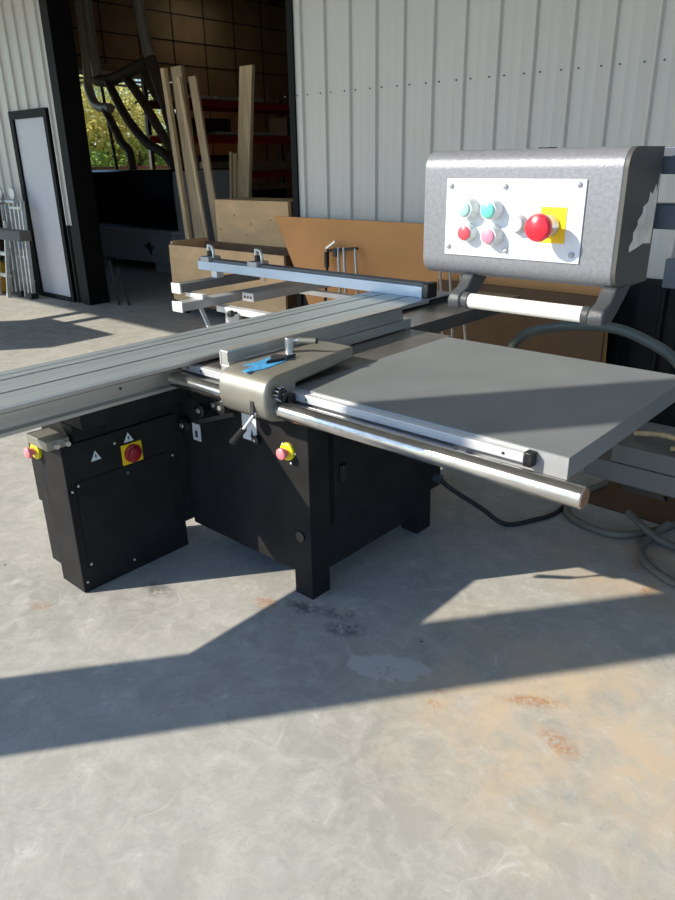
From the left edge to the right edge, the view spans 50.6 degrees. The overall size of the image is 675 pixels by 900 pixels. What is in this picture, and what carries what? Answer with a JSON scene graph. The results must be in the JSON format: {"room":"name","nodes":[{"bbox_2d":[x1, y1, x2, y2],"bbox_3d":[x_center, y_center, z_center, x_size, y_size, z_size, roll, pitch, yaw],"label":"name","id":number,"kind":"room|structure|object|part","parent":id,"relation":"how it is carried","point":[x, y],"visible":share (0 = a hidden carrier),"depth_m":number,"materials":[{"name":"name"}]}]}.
{"room":"woodworking shop","nodes":[
{"label":"woodworking shop","id":0,"kind":"room"},
{"bbox_2d":[0,0,82,302],"bbox_3d":[-5.404,-4.581,9.939,6.020,4.400,0.082,18,29,38],"label":"wall","id":1,"kind":"structure","parent":0,"point":[25,83],"depth_m":8.33,"materials":[{"name":"white metal"}]},
{"bbox_2d":[8,107,77,301],"bbox_3d":[-3.642,-3.009,8.886,0.910,2.220,0.110,18,29,38],"label":"door","id":2,"kind":"structure","parent":1,"relation":"in","point":[31,131],"depth_m":8.83,"materials":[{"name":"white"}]},
{"bbox_2d":[69,0,292,197],"bbox_3d":[-3.423,-7.811,15.694,0.315,6.000,12.360,18,29,38],"label":"wall","id":3,"kind":"structure","parent":0,"point":[211,39],"depth_m":15.90,"materials":[{"name":"brown wood"}]},
{"bbox_2d":[78,68,175,169],"bbox_3d":[-4.969,-6.479,14.045,0.120,1.820,4.540,18,29,38],"label":"window","id":4,"kind":"structure","parent":3,"relation":"in","point":[79,70],"depth_m":14.62,"materials":[{"name":"white metal"}]},
{"bbox_2d":[0,258,674,899],"bbox_3d":[-0.960,0.485,3.305,23.300,0.150,31.000,18,29,38],"label":"floor","id":5,"kind":"structure","parent":0,"point":[472,706],"depth_m":2.26,"materials":[{"name":"concrete"}]},
{"bbox_2d":[0,260,11,292],"bbox_3d":[-4.718,-2.388,9.770,0.400,0.440,0.400,18,29,38],"label":"tool case","id":6,"kind":"object","parent":5,"relation":"on","point":[3,279],"visible":0.32,"depth_m":9.70,"materials":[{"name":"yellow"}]},
{"bbox_2d":[0,203,4,258],"bbox_3d":[-4.814,-2.974,9.688,0.580,0.710,0.400,18,29,38],"label":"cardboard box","id":7,"kind":"object","parent":6,"relation":"on","point":[2,248],"visible":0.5,"depth_m":9.63,"materials":[{"name":"brown"}]},
{"bbox_2d":[0,228,31,241],"bbox_3d":[-4.600,-1.847,7.085,1.980,1.450,2.340,18,29,38],"label":"machine","id":8,"kind":"object","parent":5,"relation":"on","point":[18,235],"visible":1,"depth_m":7.19,"materials":[{"name":"grey paint"}]},
{"bbox_2d":[0,187,38,298],"bbox_3d":[-4.218,-2.662,9.203,0.700,1.363,0.289,18,29,38],"label":"clamps","id":9,"kind":"object","parent":5,"relation":"on","point":[19,275],"visible":0.95,"depth_m":9.25,"materials":[{"name":"metal"}]},
{"bbox_3d":[-4.495,-2.537,9.449,0.028,0.956,0.189,18,29,38],"label":"rail","id":10,"kind":"part","parent":9,"relation":"part of","materials":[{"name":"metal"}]},
{"bbox_3d":[-4.293,-2.473,9.282,0.028,0.956,0.189,18,29,38],"label":"rail","id":11,"kind":"part","parent":9,"relation":"part of","materials":[{"name":"metal"}]},
{"bbox_3d":[-4.374,-2.675,9.478,0.028,1.122,0.110,18,29,38],"label":"rail","id":12,"kind":"part","parent":9,"relation":"part of","materials":[{"name":"metal"}]},
{"bbox_3d":[-4.284,-2.646,9.403,0.028,1.122,0.110,18,29,38],"label":"rail","id":13,"kind":"part","parent":9,"relation":"part of","materials":[{"name":"metal"}]},
{"bbox_3d":[-4.170,-2.609,9.281,0.028,1.202,0.110,18,29,38],"label":"rail","id":14,"kind":"part","parent":9,"relation":"part of","materials":[{"name":"metal"}]},
{"bbox_3d":[-4.088,-2.583,9.213,0.028,1.202,0.110,18,29,38],"label":"rail","id":15,"kind":"part","parent":9,"relation":"part of","materials":[{"name":"metal"}]},
{"bbox_3d":[-4.006,-2.557,9.144,0.028,1.202,0.110,18,29,38],"label":"rail","id":16,"kind":"part","parent":9,"relation":"part of","materials":[{"name":"metal"}]},
{"bbox_3d":[-3.939,-2.535,9.089,0.028,1.202,0.110,18,29,38],"label":"rail","id":17,"kind":"part","parent":9,"relation":"part of","materials":[{"name":"metal"}]},
{"bbox_2d":[108,261,120,304],"bbox_3d":[-2.739,-2.047,8.764,0.030,0.505,0.254,-13,25,-27],"label":"metal strip","id":18,"kind":"object","parent":5,"relation":"on","point":[109,262],"visible":1,"depth_m":8.76,"materials":[{"name":"grey metal"}]},
{"bbox_2d":[116,267,130,305],"bbox_3d":[-2.627,-2.005,8.761,0.030,0.427,0.320,-15,26,-30],"label":"metal strip","id":19,"kind":"object","parent":5,"relation":"on","point":[117,269],"visible":1,"depth_m":8.76,"materials":[{"name":"grey metal"}]},
{"bbox_2d":[92,168,251,272],"bbox_3d":[-2.896,-3.917,12.028,2.900,1.520,1.580,18,29,38],"label":"machine","id":20,"kind":"object","parent":5,"relation":"on","point":[139,210],"visible":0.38,"depth_m":11.32,"materials":[{"name":"black metal"}]},
{"bbox_3d":[-2.980,-3.815,12.152,2.670,0.040,1.580,18,29,38],"label":"rail","id":21,"kind":"part","parent":20,"relation":"part of","materials":[{"name":"black metal"}]},
{"bbox_2d":[92,168,228,230],"bbox_3d":[-2.994,-4.263,12.035,2.580,0.880,1.300,18,29,38],"label":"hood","id":22,"kind":"object","parent":20,"relation":"attached to","point":[129,198],"depth_m":11.39,"materials":[{"name":"metal"}]},
{"bbox_2d":[160,68,191,238],"bbox_3d":[-1.840,-3.065,8.441,0.056,2.600,0.375,-20,29,-39],"label":"board","id":23,"kind":"object","parent":5,"relation":"on","point":[164,72],"visible":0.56,"depth_m":8.29,"materials":[{"name":"beige wood"}]},
{"bbox_2d":[170,65,203,238],"bbox_3d":[-1.685,-3.055,8.398,0.070,2.610,0.465,-19,28,-38],"label":"board","id":24,"kind":"object","parent":5,"relation":"on","point":[176,71],"visible":0.51,"depth_m":8.26,"materials":[{"name":"beige wood"}]},
{"bbox_2d":[176,77,209,240],"bbox_3d":[-1.594,-2.926,8.235,0.034,2.490,0.482,-21,29,-40],"label":"board","id":25,"kind":"object","parent":5,"relation":"on","point":[179,80],"visible":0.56,"depth_m":8.10,"materials":[{"name":"beige wood"}]},
{"bbox_2d":[188,76,217,241],"bbox_3d":[-1.444,-2.918,8.209,0.039,2.490,0.522,-21,29,-40],"label":"board","id":26,"kind":"object","parent":5,"relation":"on","point":[193,80],"visible":0.56,"depth_m":8.05,"materials":[{"name":"beige wood"}]},
{"bbox_2d":[140,75,291,182],"bbox_3d":[-1.259,-6.494,16.082,1.100,3.200,6.280,18,29,38],"label":"storage rack","id":27,"kind":"object","parent":5,"relation":"on","point":[279,108],"visible":0.12,"depth_m":14.76,"materials":[{"name":"red metal"}]},
{"bbox_2d":[169,83,190,96],"bbox_3d":[-3.099,-6.897,13.745,0.550,0.280,0.350,18,29,38],"label":"cardboard box","id":28,"kind":"object","parent":27,"relation":"on","point":[171,84],"visible":0.02,"depth_m":13.58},
{"bbox_2d":[188,95,213,98],"bbox_3d":[-2.732,-6.724,13.609,0.250,0.050,0.750,18,29,38],"label":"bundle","id":29,"kind":"object","parent":27,"relation":"on","point":[189,96],"visible":0.36,"depth_m":13.66,"materials":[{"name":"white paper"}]},
{"bbox_2d":[191,118,230,133],"bbox_3d":[-2.708,-6.499,14.370,0.550,0.300,1.000,18,29,38],"label":"cardboard box","id":30,"kind":"object","parent":27,"relation":"on","point":[211,124],"visible":0.3,"depth_m":14.25,"materials":[{"name":"brown"}]},
{"bbox_2d":[196,155,237,167],"bbox_3d":[-2.565,-5.931,14.762,0.550,0.310,1.200,18,29,38],"label":"cardboard box","id":31,"kind":"object","parent":27,"relation":"on","point":[214,158],"visible":0.23,"depth_m":14.47,"materials":[{"name":"brown cardboard"}]},
{"bbox_2d":[214,96,262,101],"bbox_3d":[-2.019,-7.041,14.348,0.250,0.060,1.200,18,29,38],"label":"bundle","id":32,"kind":"object","parent":27,"relation":"on","point":[215,97],"visible":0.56,"depth_m":14.08,"materials":[{"name":"beige plastic"}]},
{"bbox_2d":[208,132,274,134],"bbox_3d":[-1.942,-6.491,14.652,0.250,0.050,1.600,18,29,38],"label":"bundle","id":33,"kind":"object","parent":27,"relation":"on","point":[228,133],"visible":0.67,"depth_m":14.35,"materials":[{"name":"beige plastic"}]},
{"bbox_2d":[199,161,291,169],"bbox_3d":[-1.719,-6.029,15.140,0.160,0.180,2.900,18,29,38],"label":"timber","id":34,"kind":"object","parent":27,"relation":"on","point":[256,165],"visible":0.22,"depth_m":15.21,"materials":[{"name":"brown wood"}]},
{"bbox_2d":[269,117,289,135],"bbox_3d":[-1.083,-7.248,16.044,0.550,0.380,0.700,18,29,38],"label":"cardboard box","id":35,"kind":"object","parent":27,"relation":"on","point":[279,126],"visible":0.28,"depth_m":15.75,"materials":[{"name":"brown cardboard"}]},
{"bbox_3d":[-2.089,-5.486,15.507,0.550,0.310,2.200,18,29,38],"label":"cardboard box","id":36,"kind":"object","parent":27,"relation":"on","visible":0},
{"bbox_2d":[252,183,291,189],"bbox_3d":[-1.781,-5.702,15.482,0.140,0.100,2.700,18,29,38],"label":"timber","id":37,"kind":"object","parent":36,"relation":"on","point":[278,185],"visible":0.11,"depth_m":15.73,"materials":[{"name":"brown wood"}]},
{"bbox_2d":[229,152,232,197],"bbox_3d":[-1.301,-2.749,8.810,0.158,1.720,0.038,10,24,25],"label":"board","id":38,"kind":"object","parent":5,"relation":"on","point":[230,153],"visible":0.44,"depth_m":8.55,"materials":[{"name":"beige wood"}]},
{"bbox_2d":[169,237,296,312],"bbox_3d":[-1.020,-1.808,7.703,1.830,0.800,0.520,18,29,38],"label":"wooden board","id":39,"kind":"object","parent":5,"relation":"on","point":[185,254],"visible":0.23,"depth_m":7.64,"materials":[{"name":"brown wood"}]},
{"bbox_3d":[-1.684,-2.101,8.241,0.030,0.640,0.490,18,29,38],"label":"panel","id":40,"kind":"part","parent":39,"relation":"part of","materials":[{"name":"brown wood"}]},
{"bbox_3d":[-0.858,-1.938,7.848,1.770,0.605,0.030,18,29,38],"label":"panel","id":41,"kind":"part","parent":39,"relation":"part of","materials":[{"name":"brown wood"}]},
{"bbox_3d":[-0.337,-1.657,7.132,0.030,0.605,0.490,18,29,38],"label":"panel","id":42,"kind":"part","parent":39,"relation":"part of","materials":[{"name":"brown wood"}]},
{"bbox_2d":[233,153,236,197],"bbox_3d":[-1.252,-2.724,8.774,0.168,1.700,0.037,10,25,26],"label":"board","id":43,"kind":"object","parent":5,"relation":"on","point":[234,154],"visible":0.44,"depth_m":8.52,"materials":[{"name":"beige wood"}]},
{"bbox_2d":[237,65,254,197],"bbox_3d":[-1.117,-3.121,8.549,0.534,2.600,0.069,15,27,34],"label":"board","id":44,"kind":"object","parent":5,"relation":"on","point":[246,73],"visible":0.56,"depth_m":8.24,"materials":[{"name":"beige wood"}]},
{"bbox_2d":[215,197,292,247],"bbox_3d":[-0.751,-2.182,8.054,1.200,1.220,0.523,18,29,38],"label":"plywood board","id":45,"kind":"object","parent":5,"relation":"on","point":[248,220],"visible":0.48,"depth_m":7.75,"materials":[{"name":"beige wood"}]},
{"bbox_3d":[-0.311,-2.070,7.679,0.025,1.160,0.500,18,29,38],"label":"panel","id":46,"kind":"part","parent":45,"relation":"part of","materials":[{"name":"brown wood"}]},
{"bbox_2d":[0,244,674,599],"bbox_3d":[0.009,-0.298,3.559,2.845,1.080,4.297,4,23,13],"label":"saw","id":47,"kind":"object","parent":5,"relation":"on","point":[302,437],"visible":1,"depth_m":2.75,"materials":[{"name":"black paint"}]},
{"bbox_3d":[-1.173,0.003,2.773,0.068,0.068,0.014,18,29,38],"label":"emergency plate","id":48,"kind":"part","parent":47,"relation":"part of","materials":[{"name":"yellow plastic"}]},
{"bbox_3d":[-0.855,0.239,2.936,0.002,0.370,0.425,18,29,38],"label":"access panel","id":49,"kind":"part","parent":47,"relation":"part of","materials":[{"name":"black paint"}]},
{"bbox_3d":[-0.828,0.011,2.878,0.006,0.085,0.093,18,29,38],"label":"isolator plate","id":50,"kind":"part","parent":47,"relation":"part of","materials":[{"name":"yellow plastic"}]},
{"bbox_2d":[124,444,141,461],"bbox_3d":[-0.817,0.015,2.869,0.025,0.076,0.076,18,29,38],"label":"switch","id":51,"kind":"object","parent":47,"relation":"attached to","point":[132,452],"depth_m":2.86,"materials":[{"name":"red plastic"}]},
{"bbox_3d":[-1.076,-1.079,4.763,0.095,0.068,0.012,18,29,38],"label":"plate","id":52,"kind":"part","parent":47,"relation":"part of","materials":[{"name":"white metal"}]},
{"bbox_3d":[-1.029,-0.922,4.598,0.105,0.066,0.010,18,29,38],"label":"plate","id":53,"kind":"part","parent":47,"relation":"part of","materials":[{"name":"white metal"}]},
{"bbox_3d":[-0.714,-0.026,3.183,0.216,0.640,0.144,18,29,38],"label":"joining plate","id":54,"kind":"part","parent":47,"relation":"part of","materials":[{"name":"black paint"}]},
{"bbox_3d":[-0.644,-0.107,3.014,0.066,0.064,0.036,18,29,38],"label":"adjustment knob","id":55,"kind":"part","parent":47,"relation":"part of","materials":[{"name":"black plastic"}]},
{"bbox_3d":[-0.538,-0.159,2.825,0.058,0.056,0.036,18,29,38],"label":"adjustment knob","id":56,"kind":"part","parent":47,"relation":"part of","materials":[{"name":"black plastic"}]},
{"bbox_3d":[-0.886,-1.372,4.981,0.048,0.040,0.048,18,29,38],"label":"stop knob","id":57,"kind":"part","parent":47,"relation":"part of","materials":[{"name":"black plastic"}]},
{"bbox_3d":[-0.468,-0.178,2.764,0.054,0.053,0.036,18,29,38],"label":"adjustment knob","id":58,"kind":"part","parent":47,"relation":"part of","materials":[{"name":"black plastic"}]},
{"bbox_3d":[-0.839,-1.232,4.987,0.060,0.048,0.060,18,29,38],"label":"fence post","id":59,"kind":"part","parent":47,"relation":"part of","materials":[{"name":"white metal"}]},
{"bbox_3d":[-0.835,-1.184,5.011,0.080,0.058,0.710,18,29,38],"label":"rail","id":60,"kind":"part","parent":47,"relation":"part of","materials":[{"name":"grey paint"}]},
{"bbox_3d":[-0.422,-0.159,2.634,0.052,0.051,0.036,18,29,38],"label":"adjustment knob","id":61,"kind":"part","parent":47,"relation":"part of","materials":[{"name":"black plastic"}]},
{"bbox_2d":[195,430,252,437],"bbox_3d":[-0.461,-0.067,2.875,0.373,0.120,0.001,18,29,38],"label":"print","id":62,"kind":"object","parent":47,"relation":"attached to","point":[198,433],"depth_m":2.90,"materials":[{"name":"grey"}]},
{"bbox_3d":[-0.683,-0.888,4.645,0.044,0.043,0.065,18,29,38],"label":"clamp knob","id":63,"kind":"part","parent":47,"relation":"part of","materials":[{"name":"black plastic"}]},
{"bbox_3d":[-0.700,-0.812,4.864,0.140,0.275,0.030,18,29,38],"label":"post plate","id":64,"kind":"part","parent":47,"relation":"part of","materials":[{"name":"silver metal"}]},
{"bbox_3d":[-0.575,-1.122,5.070,0.095,0.054,1.360,18,29,38],"label":"crosscut frame","id":65,"kind":"part","parent":47,"relation":"part of","materials":[{"name":"silver metal"}]},
{"bbox_3d":[-0.298,-0.096,2.411,0.059,0.070,0.012,-2,22,-3],"label":"clamp lever","id":66,"kind":"part","parent":47,"relation":"part of","materials":[{"name":"metal"}]},
{"bbox_3d":[-0.311,-0.039,2.733,0.036,0.035,0.021,18,29,38],"label":"adjustment knob","id":67,"kind":"part","parent":47,"relation":"part of","materials":[{"name":"black plastic"}]},
{"bbox_3d":[-0.519,-1.255,4.678,0.048,0.040,0.048,18,29,38],"label":"stop knob","id":68,"kind":"part","parent":47,"relation":"part of","materials":[{"name":"black plastic"}]},
{"bbox_3d":[-0.186,0.006,2.638,0.068,0.068,0.014,18,29,38],"label":"emergency plate","id":69,"kind":"part","parent":47,"relation":"part of","materials":[{"name":"yellow plastic"}]},
{"bbox_3d":[-0.179,-0.389,2.641,0.032,0.057,0.032,18,29,38],"label":"lever post","id":70,"kind":"part","parent":47,"relation":"part of","materials":[{"name":"metal"}]},
{"bbox_3d":[0.174,0.013,2.909,0.005,0.415,0.565,18,29,38],"label":"access door","id":71,"kind":"part","parent":47,"relation":"part of","materials":[{"name":"black paint"}]},
{"bbox_3d":[-0.013,-0.078,2.250,1.645,0.058,0.058,18,29,38],"label":"guide rail","id":72,"kind":"part","parent":47,"relation":"part of","materials":[{"name":"silver metal"}]},
{"bbox_3d":[0.422,-0.872,4.049,0.400,0.014,0.250,18,29,38],"label":"plate","id":73,"kind":"part","parent":47,"relation":"part of","materials":[{"name":"grey metal"}]},
{"bbox_2d":[440,478,563,526],"bbox_3d":[0.891,0.200,3.402,0.858,0.251,0.190,-11,24,-22],"label":"power cable","id":74,"kind":"object","parent":47,"relation":"attached to","point":[443,482],"visible":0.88,"depth_m":3.33,"materials":[{"name":"black rubber"}]},
{"bbox_2d":[324,240,358,301],"bbox_3d":[0.053,-1.113,5.658,0.603,1.021,0.303,18,29,38],"label":"folding stand","id":75,"kind":"object","parent":5,"relation":"on","point":[336,251],"visible":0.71,"depth_m":5.67,"materials":[{"name":"silver metal"}]},
{"bbox_3d":[-0.103,-1.134,5.800,0.024,0.918,0.345,4,23,11],"label":"leg","id":76,"kind":"part","parent":75,"relation":"part of","materials":[{"name":"black plastic"}]},
{"bbox_3d":[0.028,-1.095,5.683,0.023,0.969,0.411,-3,22,-4],"label":"leg","id":77,"kind":"part","parent":75,"relation":"part of","materials":[{"name":"silver metal"}]},
{"bbox_3d":[0.073,-1.080,5.646,0.023,0.969,0.411,-3,22,-4],"label":"leg","id":78,"kind":"part","parent":75,"relation":"part of","materials":[{"name":"silver metal"}]},
{"bbox_3d":[0.163,-1.052,5.572,0.023,0.969,0.411,-3,22,-4],"label":"leg","id":79,"kind":"part","parent":75,"relation":"part of","materials":[{"name":"silver metal"}]},
{"bbox_2d":[275,216,607,362],"bbox_3d":[0.598,-1.103,5.399,3.000,1.170,0.020,18,29,38],"label":"wooden board","id":80,"kind":"object","parent":5,"relation":"on","point":[385,249],"visible":0.25,"depth_m":5.52,"materials":[{"name":"brown wood"}]},
{"bbox_2d":[439,271,443,334],"bbox_3d":[0.724,-0.867,4.932,0.020,1.091,0.758,0,22,1],"label":"metal rod","id":81,"kind":"object","parent":5,"relation":"on","point":[440,273],"visible":0.02,"depth_m":4.99,"materials":[{"name":"beige"}]},
{"bbox_2d":[449,272,453,337],"bbox_3d":[0.784,-0.848,4.882,0.020,1.091,0.758,0,22,1],"label":"metal rod","id":82,"kind":"object","parent":5,"relation":"on","point":[450,274],"visible":0.02,"depth_m":4.94,"materials":[{"name":"beige"}]},
{"bbox_2d":[459,273,466,339],"bbox_3d":[0.859,-0.760,4.796,0.020,0.991,0.692,-1,22,-1],"label":"metal rod","id":83,"kind":"object","parent":5,"relation":"on","point":[464,325],"visible":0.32,"depth_m":4.80,"materials":[{"name":"beige"}]},
{"bbox_2d":[437,279,604,361],"bbox_3d":[1.198,-0.706,4.888,1.240,0.800,0.020,18,29,38],"label":"cardboard sheet","id":84,"kind":"object","parent":5,"relation":"on","point":[499,329],"visible":0.2,"depth_m":4.71,"materials":[{"name":"brown cardboard"}]},
{"bbox_2d":[507,321,674,367],"bbox_3d":[1.292,-0.218,3.553,0.254,0.873,1.406,-19,28,-38],"label":"flexible hose","id":85,"kind":"object","parent":5,"relation":"on","point":[642,338],"visible":0.62,"depth_m":3.32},
{"bbox_2d":[584,429,674,501],"bbox_3d":[1.940,0.364,2.668,2.030,0.460,0.240,18,29,38],"label":"beam","id":86,"kind":"structure","parent":5,"relation":"on","point":[644,465],"depth_m":3.03,"materials":[{"name":"grey metal"}]},
{"bbox_2d":[633,431,674,440],"bbox_3d":[1.464,-0.022,2.956,0.485,0.048,0.050,19,30,40],"label":"cable","id":87,"kind":"object","parent":86,"relation":"on","point":[636,433],"visible":1,"depth_m":3.05,"materials":[{"name":"beige plastic"}]},
{"bbox_2d":[588,479,674,524],"bbox_3d":[1.971,0.217,3.634,1.050,0.006,1.100,18,29,38],"label":"cardboard sheet","id":88,"kind":"object","parent":5,"relation":"on","point":[611,497],"visible":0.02,"depth_m":3.53,"materials":[{"name":"brown cardboard"}]},
{"bbox_2d":[563,480,674,538],"bbox_3d":[1.557,0.241,3.556,1.016,0.034,0.518,-16,26,-32],"label":"hose","id":89,"kind":"object","parent":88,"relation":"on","point":[569,515],"visible":0.69,"depth_m":3.27,"materials":[{"name":"grey rubber"}]},
{"bbox_2d":[625,510,674,550],"bbox_3d":[1.629,0.398,3.117,0.726,0.073,0.220,10,24,25],"label":"hose","id":90,"kind":"object","parent":5,"relation":"on","point":[630,514],"visible":1,"depth_m":3.18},
{"bbox_2d":[637,521,674,587],"bbox_3d":[1.450,0.499,2.877,0.290,0.072,0.759,-6,23,-13],"label":"hose","id":91,"kind":"object","parent":5,"relation":"on","point":[641,551],"visible":0.98,"depth_m":3.01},
{"bbox_2d":[662,258,674,288],"bbox_3d":[2.451,-0.702,3.626,1.560,1.700,0.060,18,29,38],"label":"steel frame","id":92,"kind":"object","parent":5,"relation":"on","point":[669,270],"visible":1,"depth_m":4.02,"materials":[{"name":"metal"}]},
{"bbox_2d":[284,0,674,426],"bbox_3d":[3.555,-1.729,2.519,10.625,4.400,0.084,18,29,38],"label":"wall","id":93,"kind":"structure","parent":0,"point":[383,86],"depth_m":4.72,"materials":[{"name":"metal"}]},
{"bbox_2d":[38,0,302,306],"bbox_3d":[-1.685,-3.441,6.966,3.790,4.400,0.270,18,29,38],"label":"trim","id":94,"kind":"structure","parent":93,"relation":"attached to","point":[56,20],"depth_m":8.07,"materials":[{"name":"black metal"}]},
{"bbox_2d":[640,278,662,284],"bbox_3d":[3.594,-0.492,2.956,10.520,0.032,0.030,18,29,38],"label":"trim","id":95,"kind":"structure","parent":93,"relation":"attached to","point":[652,281],"depth_m":4.33,"materials":[{"name":"black metal"}]},
{"bbox_3d":[-3.057,-4.368,3.508,23.000,0.120,5.880,18,29,38],"label":"ceiling","id":96,"kind":"structure","parent":0,"visible":0},
{"bbox_2d":[423,146,674,326],"bbox_3d":[0.645,-1.528,0.443,1.232,2.962,0.264,18,29,38],"label":"control panel","id":97,"kind":"object","parent":96,"relation":"hanging from","point":[583,216],"visible":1,"depth_m":1.13,"materials":[{"name":"grey metal"}]},
{"bbox_3d":[0.282,-0.376,1.164,0.248,0.124,0.002,18,29,38],"label":"button plate","id":98,"kind":"part","parent":97,"relation":"part of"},
{"bbox_3d":[0.337,-0.352,1.118,0.043,0.054,0.001,18,29,38],"label":"emergency plate","id":99,"kind":"part","parent":97,"relation":"part of","materials":[{"name":"yellow plastic"}]},
{"bbox_3d":[0.834,-0.291,0.928,0.960,0.039,0.044,18,29,38],"label":"support arm","id":100,"kind":"part","parent":97,"relation":"part of","materials":[{"name":"metal"}]},
{"bbox_3d":[0.833,-0.369,0.896,0.960,0.041,0.044,18,29,38],"label":"support arm","id":101,"kind":"part","parent":97,"relation":"part of","materials":[{"name":"metal"}]},
{"bbox_3d":[-24.444,-8.650,27.128,45.700,0.240,70.000,18,29,38],"label":"lawn","id":102,"kind":"structure","parent":0,"visible":0},
{"bbox_2d":[79,75,97,166],"bbox_3d":[-7.548,-7.595,17.801,3.824,4.305,3.367,18,29,38],"label":"tree","id":103,"kind":"object","parent":102,"relation":"on","point":[82,88],"visible":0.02,"depth_m":17.48,"materials":[{"name":"green plant"}]},
{"bbox_2d":[87,136,126,166],"bbox_3d":[-6.689,-6.263,16.871,3.249,2.533,3.183,18,29,38],"label":"tree","id":104,"kind":"object","parent":102,"relation":"on","point":[98,158],"visible":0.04,"depth_m":16.62,"materials":[{"name":"green plant"}]},
{"bbox_2d":[80,75,157,145],"bbox_3d":[-7.472,-9.710,20.629,4.464,6.113,4.450,19,30,41],"label":"tree","id":105,"kind":"object","parent":102,"relation":"on","point":[96,90],"visible":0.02,"depth_m":20.16,"materials":[{"name":"green plant"}]},
{"bbox_2d":[81,82,164,166],"bbox_3d":[-5.787,-7.746,18.863,3.339,3.842,3.636,14,26,32],"label":"tree","id":106,"kind":"object","parent":102,"relation":"on","point":[99,125],"visible":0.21,"depth_m":17.91,"materials":[{"name":"green plant"}]},
{"bbox_2d":[91,79,161,144],"bbox_3d":[-7.875,-12.423,24.709,5.942,8.127,5.946,18,29,38],"label":"tree","id":107,"kind":"object","parent":102,"relation":"on","point":[134,79],"visible":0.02,"depth_m":24.55,"materials":[{"name":"green plant"}]},
{"bbox_2d":[89,129,167,166],"bbox_3d":[-5.097,-7.101,18.823,3.109,2.614,3.316,18,29,38],"label":"tree","id":108,"kind":"object","parent":102,"relation":"on","point":[159,161],"visible":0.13,"depth_m":18.02,"materials":[{"name":"green plant"}]},
{"bbox_2d":[117,79,165,145],"bbox_3d":[-5.647,-11.259,25.045,4.802,5.586,4.818,18,29,38],"label":"tree","id":109,"kind":"object","parent":102,"relation":"on","point":[133,79],"visible":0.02,"depth_m":24.10,"materials":[{"name":"green plant"}]},
{"bbox_3d":[2.514,-7.967,9.901,16.300,1.750,12.380,18,29,38],"label":"ceiling","id":110,"kind":"structure","parent":0,"visible":0},
{"bbox_2d":[74,0,136,168],"bbox_3d":[-3.985,-7.059,11.875,1.272,4.508,0.170,18,29,38],"label":"duct","id":111,"kind":"object","parent":110,"relation":"hanging from","point":[107,109],"visible":0.96,"depth_m":12.29,"materials":[{"name":"black metal"}]},
{"bbox_2d":[81,0,179,168],"bbox_3d":[-3.334,-6.831,11.349,2.433,4.555,0.352,18,29,38],"label":"duct","id":112,"kind":"object","parent":110,"relation":"hanging from","point":[125,74],"visible":0.69,"depth_m":11.77,"materials":[{"name":"black"}]},
{"bbox_2d":[133,0,184,168],"bbox_3d":[-2.787,-6.663,10.884,0.213,4.535,1.006,-21,29,-40],"label":"duct","id":113,"kind":"object","parent":110,"relation":"hanging from","point":[150,59],"visible":0.73,"depth_m":11.20,"materials":[{"name":"black metal"}]}
]}

